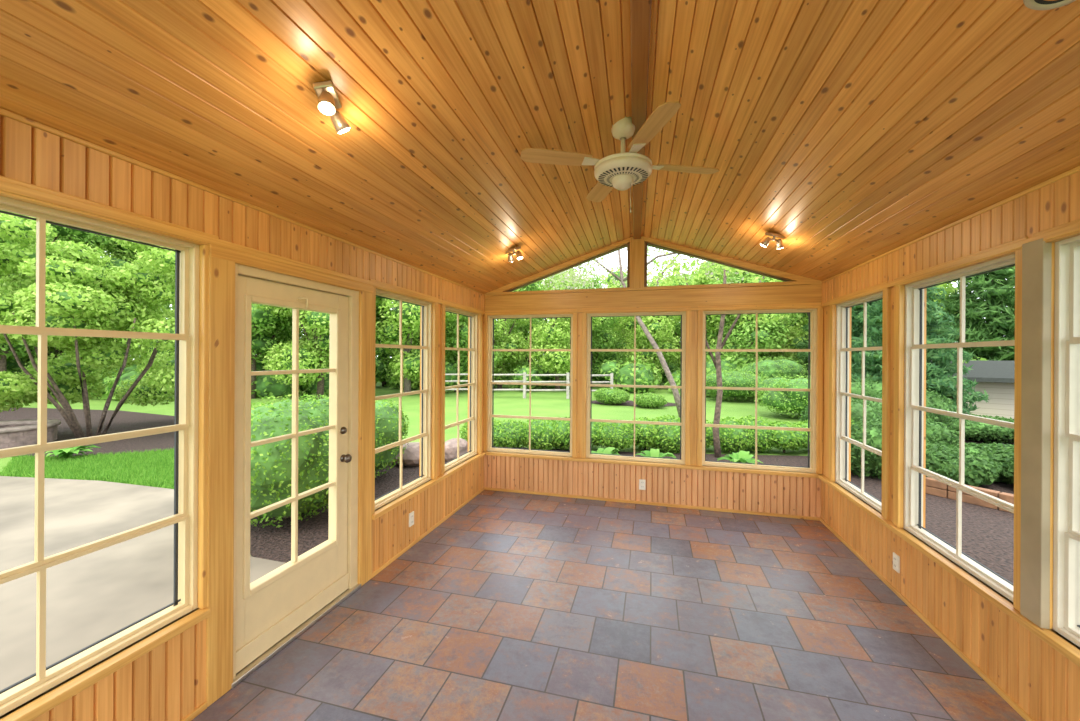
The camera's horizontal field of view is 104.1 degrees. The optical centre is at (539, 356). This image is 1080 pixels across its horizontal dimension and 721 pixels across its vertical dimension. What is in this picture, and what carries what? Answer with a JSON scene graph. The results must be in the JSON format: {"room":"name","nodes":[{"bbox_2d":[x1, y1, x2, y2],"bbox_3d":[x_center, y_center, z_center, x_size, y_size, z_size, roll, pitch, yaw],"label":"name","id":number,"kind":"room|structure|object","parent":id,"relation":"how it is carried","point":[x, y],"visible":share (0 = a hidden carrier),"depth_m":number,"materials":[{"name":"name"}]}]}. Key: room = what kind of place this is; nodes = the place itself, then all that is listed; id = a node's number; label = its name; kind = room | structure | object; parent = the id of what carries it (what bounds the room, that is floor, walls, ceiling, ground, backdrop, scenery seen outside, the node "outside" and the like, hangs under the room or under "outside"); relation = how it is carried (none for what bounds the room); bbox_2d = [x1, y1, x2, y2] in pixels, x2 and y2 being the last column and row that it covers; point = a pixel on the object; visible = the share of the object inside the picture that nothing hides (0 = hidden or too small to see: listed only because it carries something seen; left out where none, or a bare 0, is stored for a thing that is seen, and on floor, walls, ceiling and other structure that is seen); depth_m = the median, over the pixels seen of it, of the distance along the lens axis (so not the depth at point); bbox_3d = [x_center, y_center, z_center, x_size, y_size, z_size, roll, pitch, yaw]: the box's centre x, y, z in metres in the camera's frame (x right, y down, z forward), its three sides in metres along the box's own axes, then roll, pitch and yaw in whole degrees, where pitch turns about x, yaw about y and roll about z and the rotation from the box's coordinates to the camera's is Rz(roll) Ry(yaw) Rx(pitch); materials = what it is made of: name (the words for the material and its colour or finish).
{"room":"sunroom","nodes":[
{"label":"sunroom","id":0,"kind":"room"},
{"bbox_2d":[0,116,484,720],"bbox_3d":[-1.560,0.427,2.277,0.158,2.430,6.200,0,0,15],"label":"wall","id":1,"kind":"structure","parent":0,"point":[166,683],"depth_m":1.89,"materials":[{"name":"brown wood"}]},
{"bbox_2d":[0,175,218,715],"bbox_3d":[-1.754,0.296,1.484,0.139,1.750,1.137,0,0,15],"label":"window","id":2,"kind":"structure","parent":1,"relation":"in","point":[190,427],"depth_m":1.76,"materials":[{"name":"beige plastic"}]},
{"bbox_2d":[0,108,485,720],"bbox_3d":[-1.490,0.208,2.259,0.080,1.999,6.200,0,0,15],"label":"trim","id":3,"kind":"structure","parent":1,"relation":"attached to","point":[43,703],"depth_m":1.72,"materials":[{"name":"brown wood"}]},
{"bbox_2d":[206,244,372,706],"bbox_3d":[-1.409,0.557,2.550,0.032,2.172,1.195,0,0,15],"label":"trim","id":4,"kind":"structure","parent":1,"relation":"attached to","point":[222,261],"depth_m":2.06,"materials":[{"name":"brown wood"}]},
{"bbox_2d":[236,275,351,672],"bbox_3d":[-1.445,0.595,2.529,0.113,2.030,0.837,0,0,15],"label":"door","id":5,"kind":"structure","parent":1,"relation":"in","point":[270,607],"depth_m":2.51,"materials":[{"name":"paint"}]},
{"bbox_2d":[233,264,358,678],"bbox_3d":[-1.488,0.580,2.568,0.150,2.125,0.960,0,0,15],"label":"trim","id":6,"kind":"structure","parent":1,"relation":"attached to","point":[353,296],"depth_m":2.93,"materials":[{"name":"beige wood"}]},
{"bbox_2d":[231,584,360,688],"bbox_3d":[-1.481,1.628,2.565,0.175,0.028,0.960,0,0,15],"label":"threshold","id":7,"kind":"object","parent":1,"relation":"attached to","point":[263,658],"depth_m":2.42,"materials":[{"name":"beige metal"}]},
{"bbox_2d":[180,487,483,720],"bbox_3d":[-1.493,1.627,2.258,0.030,0.030,6.200,0,0,15],"label":"baseboard","id":8,"kind":"structure","parent":1,"relation":"attached to","point":[202,707],"depth_m":3.48,"materials":[{"name":"brown wood"}]},
{"bbox_2d":[369,279,438,513],"bbox_3d":[-1.188,0.299,3.614,0.139,1.750,1.025,0,0,15],"label":"window","id":9,"kind":"structure","parent":1,"relation":"in","point":[429,309],"depth_m":4.01,"materials":[{"name":"beige wood"}]},
{"bbox_2d":[409,511,413,526],"bbox_3d":[-1.112,1.404,3.647,0.015,0.116,0.072,0,0,15],"label":"power outlet","id":10,"kind":"object","parent":1,"relation":"attached to","point":[411,515],"visible":1,"depth_m":3.63,"materials":[{"name":"beige plastic"}]},
{"bbox_2d":[440,299,482,474],"bbox_3d":[-0.904,0.300,4.679,0.139,1.750,1.020,0,0,15],"label":"window","id":11,"kind":"structure","parent":1,"relation":"in","point":[475,319],"depth_m":5.00,"materials":[{"name":"beige wood"}]},
{"bbox_2d":[0,0,1079,292],"bbox_3d":[0.310,-1.087,1.813,3.717,0.615,6.260,0,0,15],"label":"ceiling","id":12,"kind":"structure","parent":0,"point":[852,132],"depth_m":1.78,"materials":[{"name":"brown wood"}]},
{"bbox_2d":[312,80,350,133],"bbox_3d":[-0.822,-0.975,1.645,0.103,0.126,0.222,0,0,-5],"label":"track light","id":13,"kind":"object","parent":12,"relation":"attached to","point":[328,102],"visible":1,"depth_m":1.58,"materials":[{"name":"silver metal"}]},
{"bbox_2d":[506,246,522,261],"bbox_3d":[-0.250,-0.971,3.969,0.103,0.126,0.222,0,0,-34],"label":"track light","id":14,"kind":"object","parent":12,"relation":"attached to","point":[518,253],"visible":1,"depth_m":3.93,"materials":[{"name":"silver metal"}]},
{"bbox_2d":[520,101,718,212],"bbox_3d":[0.484,-1.108,2.460,0.891,0.555,0.891,0,0,35],"label":"ceiling fan","id":15,"kind":"object","parent":12,"relation":"hanging from","point":[623,170],"visible":0.99,"depth_m":2.39,"materials":[{"name":"white metal"}]},
{"bbox_2d":[630,0,651,238],"bbox_3d":[0.416,-1.369,1.744,0.080,0.070,6.187,0,0,13],"label":"trim","id":16,"kind":"structure","parent":12,"relation":"attached to","point":[640,10],"depth_m":1.97,"materials":[{"name":"brown wood"}]},
{"bbox_2d":[760,232,783,248],"bbox_3d":[1.918,-0.956,3.450,0.222,0.126,0.103,0,0,-15],"label":"track light","id":17,"kind":"object","parent":12,"relation":"attached to","point":[779,243],"visible":0.99,"depth_m":3.43,"materials":[{"name":"silver metal"}]},
{"bbox_2d":[1023,0,1075,9],"bbox_3d":[1.403,-0.993,1.141,0.120,0.050,0.124,0,0,10],"label":"fitting","id":18,"kind":"object","parent":12,"relation":"attached to","point":[1032,4],"visible":1,"depth_m":1.18,"materials":[{"name":"white metal"}]},
{"bbox_2d":[191,490,1025,720],"bbox_3d":[0.306,1.712,1.851,3.997,0.120,6.340,0,0,15],"label":"floor","id":19,"kind":"structure","parent":0,"point":[516,606],"depth_m":2.50,"materials":[{"name":"tile"}]},
{"bbox_2d":[573,245,709,267],"bbox_3d":[0.335,-1.093,1.904,4.617,0.863,6.850,0,0,15],"label":"roof","id":20,"kind":"structure","parent":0,"point":[647,245],"depth_m":5.14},
{"bbox_2d":[485,236,821,473],"bbox_3d":[1.108,0.128,4.832,3.997,3.056,0.170,0,0,15],"label":"wall","id":21,"kind":"structure","parent":0,"point":[800,289],"depth_m":4.72,"materials":[{"name":"brown wood"}]},
{"bbox_2d":[483,309,576,457],"bbox_3d":[-0.121,0.304,5.149,1.180,1.750,0.139,0,0,15],"label":"window","id":22,"kind":"structure","parent":21,"relation":"in","point":[488,320],"depth_m":5.17,"materials":[{"name":"beige wood"}]},
{"bbox_2d":[506,243,629,291],"bbox_3d":[0.293,-1.055,5.056,1.544,0.524,0.060,0,0,15],"label":"window","id":23,"kind":"structure","parent":21,"relation":"in","point":[627,244],"depth_m":4.95,"materials":[{"name":"brown wood"}]},
{"bbox_2d":[582,306,690,464],"bbox_3d":[1.086,0.311,4.828,1.200,1.750,0.139,0,0,15],"label":"window","id":24,"kind":"structure","parent":21,"relation":"in","point":[685,361],"depth_m":4.81,"materials":[{"name":"beige wood"}]},
{"bbox_2d":[639,479,645,489],"bbox_3d":[1.151,1.436,4.736,0.072,0.116,0.015,0,0,15],"label":"power outlet","id":25,"kind":"object","parent":21,"relation":"attached to","point":[642,483],"visible":1,"depth_m":4.73,"materials":[{"name":"beige plastic"}]},
{"bbox_2d":[484,455,820,516],"bbox_3d":[1.084,1.435,4.769,3.717,0.439,0.014,0,0,15],"label":"wainscoting","id":26,"kind":"structure","parent":21,"relation":"attached to","point":[791,495],"depth_m":4.69,"materials":[{"name":"brown wood"}]},
{"bbox_2d":[484,487,820,520],"bbox_3d":[1.082,1.641,4.765,3.717,0.030,0.030,0,0,15],"label":"baseboard","id":27,"kind":"structure","parent":21,"relation":"attached to","point":[485,488],"depth_m":4.68,"materials":[{"name":"brown wood"}]},
{"bbox_2d":[485,304,821,477],"bbox_3d":[1.090,0.338,4.770,3.717,1.765,0.080,0,0,15],"label":"trim","id":28,"kind":"structure","parent":21,"relation":"attached to","point":[651,464],"depth_m":4.67,"materials":[{"name":"brown wood"}]},
{"bbox_2d":[644,242,789,286],"bbox_3d":[1.939,-1.047,4.618,1.542,0.524,0.060,0,0,15],"label":"window","id":29,"kind":"structure","parent":21,"relation":"in","point":[645,243],"depth_m":4.67,"materials":[{"name":"brown wood"}]},
{"bbox_2d":[697,303,822,473],"bbox_3d":[2.315,0.317,4.501,1.203,1.750,0.139,0,0,15],"label":"window","id":30,"kind":"structure","parent":21,"relation":"in","point":[815,318],"depth_m":4.46,"materials":[{"name":"beige wood"}]},
{"bbox_2d":[821,171,1079,720],"bbox_3d":[2.150,0.446,1.290,0.158,2.430,6.200,0,0,15],"label":"wall","id":31,"kind":"structure","parent":0,"point":[1044,683],"depth_m":2.33,"materials":[{"name":"brown wood"}]},
{"bbox_2d":[829,281,890,519],"bbox_3d":[2.742,0.319,3.575,0.139,1.750,1.040,0,0,15],"label":"window","id":32,"kind":"structure","parent":31,"relation":"in","point":[839,349],"depth_m":3.82,"materials":[{"name":"beige wood"}]},
{"bbox_2d":[893,552,899,572],"bbox_3d":[2.498,1.443,2.955,0.015,0.116,0.072,0,0,15],"label":"power outlet","id":33,"kind":"object","parent":31,"relation":"attached to","point":[896,559],"visible":1,"depth_m":2.94,"materials":[{"name":"beige plastic"}]},
{"bbox_2d":[820,518,1034,720],"bbox_3d":[2.070,1.646,1.310,0.030,0.030,6.200,0,0,15],"label":"baseboard","id":34,"kind":"structure","parent":31,"relation":"attached to","point":[986,678],"depth_m":2.45,"materials":[{"name":"brown wood"}]},
{"bbox_2d":[819,166,1079,666],"bbox_3d":[2.082,0.226,1.308,0.080,1.999,6.200,0,0,15],"label":"trim","id":35,"kind":"structure","parent":31,"relation":"attached to","point":[1051,638],"depth_m":2.24,"materials":[{"name":"brown wood"}]},
{"bbox_2d":[893,236,1027,611],"bbox_3d":[2.444,0.318,2.454,0.139,1.750,1.100,0,0,15],"label":"window","id":36,"kind":"structure","parent":31,"relation":"in","point":[908,470],"depth_m":2.69,"materials":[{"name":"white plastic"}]},
{"bbox_2d":[1020,238,1051,628],"bbox_3d":[2.232,0.334,1.896,0.032,1.715,0.110,0,0,15],"label":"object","id":37,"kind":"structure","parent":31,"relation":"attached to","point":[1037,254],"depth_m":1.88,"materials":[{"name":"beige wood"}]},
{"bbox_2d":[1032,219,1079,646],"bbox_3d":[2.143,0.316,1.323,0.139,1.750,1.180,0,0,15],"label":"window","id":38,"kind":"structure","parent":31,"relation":"in","point":[1065,273],"depth_m":1.81,"materials":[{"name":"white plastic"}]},
{"label":"outside","id":39,"kind":"structure","parent":0,"visible":0},
{"bbox_2d":[0,366,809,555],"bbox_3d":[8.990,1.887,33.823,180.000,0.001,150.000,0,0,15],"label":"lawn","id":40,"kind":"structure","parent":39,"point":[543,403],"depth_m":14.91,"materials":[{"name":"green plant"}]},
{"bbox_2d":[0,210,116,377],"bbox_3d":[-20.317,-3.833,16.415,6.050,11.526,5.091,0,0,-37],"label":"tree","id":41,"kind":"object","parent":40,"relation":"on","point":[5,351],"visible":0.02,"depth_m":16.64,"materials":[{"name":"green plant"}]},
{"bbox_2d":[0,231,142,366],"bbox_3d":[-21.660,-3.710,19.412,6.563,11.302,4.769,0,0,-26],"label":"tree","id":42,"kind":"object","parent":40,"relation":"on","point":[119,262],"visible":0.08,"depth_m":18.90,"materials":[{"name":"green plant"}]},
{"bbox_2d":[45,444,100,458],"bbox_3d":[-8.179,1.633,7.316,0.788,0.263,0.678,0,0,15],"label":"hosta","id":43,"kind":"object","parent":40,"relation":"on","point":[66,452],"visible":0.81,"depth_m":7.22,"materials":[{"name":"green plant"}]},
{"bbox_2d":[0,447,173,488],"bbox_3d":[-6.934,1.749,7.099,4.645,0.110,2.234,0,0,15],"label":"grass blades","id":44,"kind":"object","parent":40,"relation":"on","point":[157,467],"visible":0.87,"depth_m":6.62,"materials":[{"name":"green plant"}]},
{"bbox_2d":[0,407,173,456],"bbox_3d":[-16.215,1.735,11.370,19.887,0.001,5.921,0,0,15],"label":"mulch bed","id":45,"kind":"object","parent":40,"relation":"on","point":[124,421],"visible":0.25,"depth_m":10.76,"materials":[{"name":"soil"}]},
{"bbox_2d":[0,419,60,448],"bbox_3d":[-10.970,1.570,8.515,1.700,0.385,1.700,0,0,15],"label":"ring","id":46,"kind":"object","parent":45,"relation":"on","point":[13,433],"visible":0.74,"depth_m":8.40,"materials":[{"name":"stone"}]},
{"bbox_2d":[0,213,174,438],"bbox_3d":[-9.838,-0.549,9.339,6.229,4.890,4.854,0,0,-42],"label":"shade tree","id":47,"kind":"object","parent":45,"relation":"on","point":[81,298],"visible":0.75,"depth_m":8.70,"materials":[{"name":"green plant"}]},
{"bbox_2d":[65,237,174,357],"bbox_3d":[-21.043,-4.104,21.307,5.335,12.079,6.341,0,0,-21],"label":"tree","id":48,"kind":"object","parent":40,"relation":"on","point":[123,249],"visible":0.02,"depth_m":19.99,"materials":[{"name":"green plant"}]},
{"bbox_2d":[111,246,174,386],"bbox_3d":[-15.040,-2.566,18.238,4.152,9.026,4.859,0,0,13],"label":"tree","id":49,"kind":"object","parent":40,"relation":"on","point":[148,350],"visible":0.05,"depth_m":16.77,"materials":[{"name":"green plant"}]},
{"bbox_2d":[251,303,309,398],"bbox_3d":[-11.994,-3.470,18.304,5.702,10.862,4.798,0,0,-16],"label":"tree","id":50,"kind":"object","parent":40,"relation":"on","point":[265,326],"visible":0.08,"depth_m":17.90,"materials":[{"name":"green plant"}]},
{"bbox_2d":[278,317,311,352],"bbox_3d":[-13.564,-3.409,22.732,4.541,10.762,6.249,0,0,-16],"label":"tree","id":51,"kind":"object","parent":40,"relation":"on","point":[300,332],"visible":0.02,"depth_m":21.33,"materials":[{"name":"green plant"}]},
{"bbox_2d":[255,304,377,398],"bbox_3d":[-9.564,-3.043,18.372,4.239,10.046,5.833,0,0,12],"label":"tree","id":52,"kind":"object","parent":40,"relation":"on","point":[314,354],"visible":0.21,"depth_m":16.92,"materials":[{"name":"green plant"}]},
{"bbox_2d":[301,298,396,332],"bbox_3d":[-11.102,-4.168,24.833,5.441,12.318,6.466,0,0,-41],"label":"tree","id":53,"kind":"object","parent":40,"relation":"on","point":[377,318],"visible":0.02,"depth_m":24.32,"materials":[{"name":"green plant"}]},
{"bbox_2d":[375,303,410,385],"bbox_3d":[-9.969,-4.098,26.237,5.383,12.187,6.397,0,0,-31],"label":"tree","id":54,"kind":"object","parent":40,"relation":"on","point":[379,352],"visible":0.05,"depth_m":24.43,"materials":[{"name":"green plant"}]},
{"bbox_2d":[376,295,465,391],"bbox_3d":[-6.045,-3.474,19.770,5.071,11.024,5.934,0,0,-8],"label":"tree","id":55,"kind":"object","parent":40,"relation":"on","point":[410,313],"visible":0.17,"depth_m":19.14,"materials":[{"name":"green plant"}]},
{"bbox_2d":[445,313,502,391],"bbox_3d":[-4.391,-1.702,22.091,5.012,7.423,4.497,0,0,37],"label":"tree","id":56,"kind":"object","parent":40,"relation":"on","point":[463,339],"visible":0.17,"depth_m":20.99,"materials":[{"name":"green plant"}]},
{"bbox_2d":[447,317,516,358],"bbox_3d":[-4.251,-1.452,28.913,4.791,6.911,4.647,0,0,-23],"label":"tree","id":57,"kind":"object","parent":40,"relation":"on","point":[465,317],"visible":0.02,"depth_m":28.62,"materials":[{"name":"green plant"}]},
{"bbox_2d":[7,351,985,400],"bbox_3d":[-4.338,0.730,20.421,51.607,2.414,18.980,0,0,-11],"label":"undergrowth","id":58,"kind":"object","parent":40,"relation":"on","point":[623,373],"visible":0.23,"depth_m":21.15,"materials":[{"name":"green plant"}]},
{"bbox_2d":[464,289,531,388],"bbox_3d":[-2.333,-1.348,23.842,4.512,6.711,4.652,0,0,-32],"label":"tree","id":59,"kind":"object","parent":40,"relation":"on","point":[510,358],"visible":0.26,"depth_m":23.39,"materials":[{"name":"green plant"}]},
{"bbox_2d":[498,279,554,363],"bbox_3d":[-0.922,-2.094,28.877,5.022,8.290,5.598,0,0,39],"label":"tree","id":60,"kind":"object","parent":40,"relation":"on","point":[535,286],"visible":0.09,"depth_m":27.76,"materials":[{"name":"green plant"}]},
{"bbox_2d":[445,372,612,398],"bbox_3d":[-0.681,1.311,18.750,7.834,1.250,0.141,0,0,4],"label":"rail fence","id":61,"kind":"object","parent":40,"relation":"on","point":[524,374],"visible":0.55,"depth_m":18.67,"materials":[{"name":"white wood"}]},
{"bbox_2d":[77,239,1014,361],"bbox_3d":[0.212,-4.105,28.627,83.650,12.344,34.218,0,0,-1],"label":"foliage","id":62,"kind":"object","parent":40,"relation":"on","point":[950,288],"visible":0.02,"depth_m":31.25,"materials":[{"name":"green plant"}]},
{"bbox_2d":[523,269,601,388],"bbox_3d":[1.051,-1.602,23.173,4.900,7.287,5.052,0,0,-34],"label":"tree","id":63,"kind":"object","parent":40,"relation":"on","point":[557,336],"visible":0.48,"depth_m":21.71,"materials":[{"name":"green plant"}]},
{"bbox_2d":[556,273,625,383],"bbox_3d":[3.078,-1.593,26.020,4.912,7.274,4.407,0,0,7],"label":"tree","id":64,"kind":"object","parent":40,"relation":"on","point":[604,338],"visible":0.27,"depth_m":25.30,"materials":[{"name":"green plant"}]},
{"bbox_2d":[593,281,648,357],"bbox_3d":[5.529,-1.677,29.947,5.040,7.496,5.196,0,0,21],"label":"tree","id":65,"kind":"object","parent":40,"relation":"on","point":[628,340],"visible":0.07,"depth_m":29.06,"materials":[{"name":"green plant"}]},
{"bbox_2d":[250,419,1013,582],"bbox_3d":[7.798,1.856,4.649,23.300,0.001,21.000,0,0,15],"label":"mulch bed","id":66,"kind":"object","parent":40,"relation":"on","point":[987,533],"visible":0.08,"depth_m":4.59,"materials":[{"name":"soil"}]},
{"bbox_2d":[250,392,328,527],"bbox_3d":[-2.844,1.133,4.748,1.723,1.464,1.752,0,0,40],"label":"bush","id":67,"kind":"object","parent":66,"relation":"on","point":[271,463],"visible":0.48,"depth_m":4.20,"materials":[{"name":"green plant"}]},
{"bbox_2d":[375,399,409,477],"bbox_3d":[-2.753,1.240,6.254,1.550,1.250,1.563,0,0,-13],"label":"boxwood","id":68,"kind":"object","parent":66,"relation":"on","point":[386,414],"visible":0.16,"depth_m":6.00,"materials":[{"name":"green plant"}]},
{"bbox_2d":[390,442,419,466],"bbox_3d":[-2.228,1.659,7.201,0.730,0.380,0.705,0,0,15],"label":"boulder","id":69,"kind":"object","parent":66,"relation":"on","point":[411,456],"visible":0.37,"depth_m":6.90,"materials":[{"name":"stone"}]},
{"bbox_2d":[445,438,467,461],"bbox_3d":[-1.581,1.686,7.596,0.493,0.400,0.691,0,0,15],"label":"boulder","id":70,"kind":"object","parent":66,"relation":"on","point":[450,445],"visible":0.47,"depth_m":7.37,"materials":[{"name":"stone"}]},
{"bbox_2d":[591,447,620,455],"bbox_3d":[0.971,1.672,7.000,0.788,0.280,0.781,0,0,15],"label":"hosta","id":71,"kind":"object","parent":66,"relation":"on","point":[609,450],"visible":0.16,"depth_m":7.12,"materials":[{"name":"green plant"}]},
{"bbox_2d":[636,448,674,458],"bbox_3d":[1.907,1.696,7.030,0.620,0.243,0.604,0,0,-12],"label":"hosta","id":72,"kind":"object","parent":66,"relation":"on","point":[653,452],"visible":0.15,"depth_m":7.11,"materials":[{"name":"green plant"}]},
{"bbox_2d":[459,414,854,452],"bbox_3d":[2.392,1.495,8.277,7.994,0.755,1.256,0,0,0],"label":"hedge","id":73,"kind":"object","parent":66,"relation":"on","point":[545,435],"visible":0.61,"depth_m":7.95,"materials":[{"name":"green plant"}]},
{"bbox_2d":[647,251,793,457],"bbox_3d":[3.293,-0.389,7.720,2.994,4.562,2.207,0,0,15],"label":"slender tree","id":74,"kind":"object","parent":66,"relation":"on","point":[716,439],"visible":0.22,"depth_m":7.66,"materials":[{"name":"green plant"}]},
{"bbox_2d":[717,450,762,463],"bbox_3d":[3.317,1.703,6.946,0.635,0.242,0.652,0,0,-39],"label":"hosta","id":75,"kind":"object","parent":66,"relation":"on","point":[742,456],"visible":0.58,"depth_m":6.99,"materials":[{"name":"green plant"}]},
{"bbox_2d":[798,397,881,421],"bbox_3d":[6.640,1.371,8.982,1.907,1.088,1.868,0,0,15],"label":"shrub","id":76,"kind":"object","parent":66,"relation":"on","point":[873,408],"visible":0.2,"depth_m":8.38,"materials":[{"name":"green plant"}]},
{"bbox_2d":[851,419,881,478],"bbox_3d":[5.136,1.443,6.596,1.241,0.928,1.277,0,0,15],"label":"shrub","id":77,"kind":"object","parent":66,"relation":"on","point":[872,461],"visible":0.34,"depth_m":6.26,"materials":[{"name":"green plant"}]},
{"bbox_2d":[860,414,958,445],"bbox_3d":[6.516,1.474,7.492,1.503,0.880,1.478,0,0,15],"label":"shrub","id":78,"kind":"object","parent":66,"relation":"on","point":[936,433],"visible":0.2,"depth_m":6.96,"materials":[{"name":"green plant"}]},
{"bbox_2d":[870,389,956,428],"bbox_3d":[8.401,1.281,9.598,1.652,1.286,1.666,0,0,-28],"label":"shrub","id":79,"kind":"object","parent":66,"relation":"on","point":[932,401],"visible":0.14,"depth_m":8.96,"materials":[{"name":"green plant"}]},
{"bbox_2d":[926,442,1001,486],"bbox_3d":[5.894,1.587,6.209,1.267,0.648,1.262,0,0,-39],"label":"shrub","id":80,"kind":"object","parent":66,"relation":"on","point":[942,459],"visible":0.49,"depth_m":5.77,"materials":[{"name":"green plant"}]},
{"bbox_2d":[926,477,1013,512],"bbox_3d":[5.461,1.741,5.306,0.120,0.205,1.381,0,0,-27],"label":"edging","id":81,"kind":"object","parent":66,"relation":"on","point":[933,487],"visible":0.38,"depth_m":5.33,"materials":[{"name":"orange brick"}]},
{"bbox_2d":[949,413,1013,442],"bbox_3d":[10.053,1.615,9.514,2.073,0.635,2.032,0,0,12],"label":"shrub","id":82,"kind":"object","parent":66,"relation":"on","point":[975,430],"visible":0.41,"depth_m":9.01,"materials":[{"name":"green plant"}]},
{"bbox_2d":[949,442,1013,484],"bbox_3d":[6.992,1.627,6.425,1.253,0.579,1.250,0,0,-40],"label":"shrub","id":83,"kind":"object","parent":66,"relation":"on","point":[994,452],"visible":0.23,"depth_m":6.30,"materials":[{"name":"green plant"}]},
{"bbox_2d":[996,451,1013,482],"bbox_3d":[7.125,1.571,5.589,1.487,0.692,1.440,0,0,-23],"label":"shrub","id":84,"kind":"object","parent":66,"relation":"on","point":[1008,466],"visible":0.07,"depth_m":5.88,"materials":[{"name":"green plant"}]},
{"bbox_2d":[590,400,675,405],"bbox_3d":[3.670,1.839,16.840,3.800,0.001,2.000,0,0,15],"label":"mulch bed","id":85,"kind":"object","parent":40,"relation":"on","point":[628,402],"visible":0.38,"depth_m":16.59,"materials":[{"name":"brown soil"}]},
{"bbox_2d":[594,388,629,403],"bbox_3d":[2.815,1.550,16.515,1.444,0.690,1.464,0,0,15],"label":"shrub","id":86,"kind":"object","parent":85,"relation":"on","point":[606,395],"visible":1,"depth_m":16.08,"materials":[{"name":"green plant"}]},
{"bbox_2d":[539,246,752,416],"bbox_3d":[3.809,-1.863,13.200,9.092,7.688,4.751,0,0,15],"label":"leaning tree","id":87,"kind":"object","parent":40,"relation":"on","point":[623,280],"visible":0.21,"depth_m":13.32,"materials":[{"name":"green plant"}]},
{"bbox_2d":[614,275,680,382],"bbox_3d":[6.601,-1.400,24.836,4.653,6.920,4.797,0,0,-33],"label":"tree","id":88,"kind":"object","parent":40,"relation":"on","point":[656,331],"visible":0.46,"depth_m":23.94,"materials":[{"name":"green plant"}]},
{"bbox_2d":[632,392,667,407],"bbox_3d":[4.050,1.610,15.505,1.277,0.583,1.267,0,0,15],"label":"shrub","id":89,"kind":"object","parent":40,"relation":"on","point":[648,400],"visible":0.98,"depth_m":15.13,"materials":[{"name":"green plant"}]},
{"bbox_2d":[640,273,708,360],"bbox_3d":[9.511,-1.886,28.936,5.378,7.964,4.825,0,0,-26],"label":"tree","id":90,"kind":"object","parent":40,"relation":"on","point":[677,331],"visible":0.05,"depth_m":27.94,"materials":[{"name":"green plant"}]},
{"bbox_2d":[672,261,763,365],"bbox_3d":[9.994,-1.738,23.819,5.320,7.675,5.160,0,0,18],"label":"tree","id":91,"kind":"object","parent":40,"relation":"on","point":[701,280],"visible":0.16,"depth_m":23.04,"materials":[{"name":"green plant"}]},
{"bbox_2d":[706,367,766,401],"bbox_3d":[8.343,1.182,18.023,2.863,1.483,2.893,0,0,-38],"label":"shrub","id":92,"kind":"object","parent":40,"relation":"on","point":[730,378],"visible":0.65,"depth_m":17.21,"materials":[{"name":"green plant"}]},
{"bbox_2d":[706,269,802,364],"bbox_3d":[10.793,-1.706,21.869,4.603,7.598,5.130,0,0,-30],"label":"tree","id":93,"kind":"object","parent":40,"relation":"on","point":[764,335],"visible":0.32,"depth_m":20.73,"materials":[{"name":"green plant"}]},
{"bbox_2d":[734,356,807,397],"bbox_3d":[10.306,0.937,18.964,3.286,1.994,3.268,0,0,-28],"label":"shrub","id":94,"kind":"object","parent":40,"relation":"on","point":[768,367],"visible":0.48,"depth_m":17.82,"materials":[{"name":"green plant"}]},
{"bbox_2d":[740,281,807,360],"bbox_3d":[14.440,-1.515,24.969,5.027,7.252,4.876,0,0,-43],"label":"tree","id":95,"kind":"object","parent":40,"relation":"on","point":[762,353],"visible":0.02,"depth_m":24.45,"materials":[{"name":"green plant"}]},
{"bbox_2d":[751,374,807,418],"bbox_3d":[8.028,1.223,13.010,2.661,1.398,2.658,0,0,15],"label":"shrub","id":96,"kind":"object","parent":40,"relation":"on","point":[793,402],"visible":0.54,"depth_m":12.47,"materials":[{"name":"green plant"}]},
{"bbox_2d":[758,312,808,363],"bbox_3d":[14.061,-1.668,22.099,5.250,7.573,5.092,0,0,-21],"label":"tree","id":97,"kind":"object","parent":40,"relation":"on","point":[796,331],"visible":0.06,"depth_m":22.12,"materials":[{"name":"green plant"}]},
{"bbox_2d":[790,317,862,377],"bbox_3d":[13.787,-1.768,19.039,5.060,7.700,5.365,0,0,6],"label":"conifer","id":98,"kind":"object","parent":40,"relation":"on","point":[801,344],"visible":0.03,"depth_m":19.51,"materials":[{"name":"green plant"}]},
{"bbox_2d":[806,301,881,375],"bbox_3d":[11.809,-1.741,14.946,4.210,7.585,4.280,0,0,-12],"label":"conifer","id":99,"kind":"object","parent":40,"relation":"on","point":[856,313],"visible":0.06,"depth_m":14.52,"materials":[{"name":"green plant"}]},
{"bbox_2d":[851,373,941,400],"bbox_3d":[9.717,1.191,11.989,2.679,1.480,2.665,0,0,15],"label":"shrub","id":100,"kind":"object","parent":40,"relation":"on","point":[871,387],"visible":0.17,"depth_m":11.49,"materials":[{"name":"green plant"}]},
{"bbox_2d":[851,284,988,413],"bbox_3d":[10.431,-1.021,12.098,3.424,6.068,3.368,0,0,-25],"label":"conifer","id":101,"kind":"object","parent":40,"relation":"on","point":[937,373],"visible":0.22,"depth_m":11.38,"materials":[{"name":"green plant"}]},
{"bbox_2d":[931,360,1014,418],"bbox_3d":[16.476,1.556,14.163,5.500,2.860,10.800,0,0,-41],"label":"house","id":102,"kind":"structure","parent":40,"relation":"on","point":[997,378],"depth_m":13.31,"materials":[{"name":"beige"}]},
{"bbox_2d":[937,264,1014,360],"bbox_3d":[25.710,-2.929,24.054,7.154,10.267,6.747,0,0,-7],"label":"tree","id":103,"kind":"object","parent":40,"relation":"on","point":[989,305],"visible":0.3,"depth_m":23.14,"materials":[{"name":"green plant"}]},
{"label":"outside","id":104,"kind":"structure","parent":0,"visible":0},
{"bbox_2d":[0,476,284,690],"bbox_3d":[-7.802,1.819,2.177,11.820,0.120,8.200,0,0,15],"label":"patio","id":105,"kind":"structure","parent":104,"point":[90,597],"depth_m":3.58,"materials":[{"name":"concrete"}]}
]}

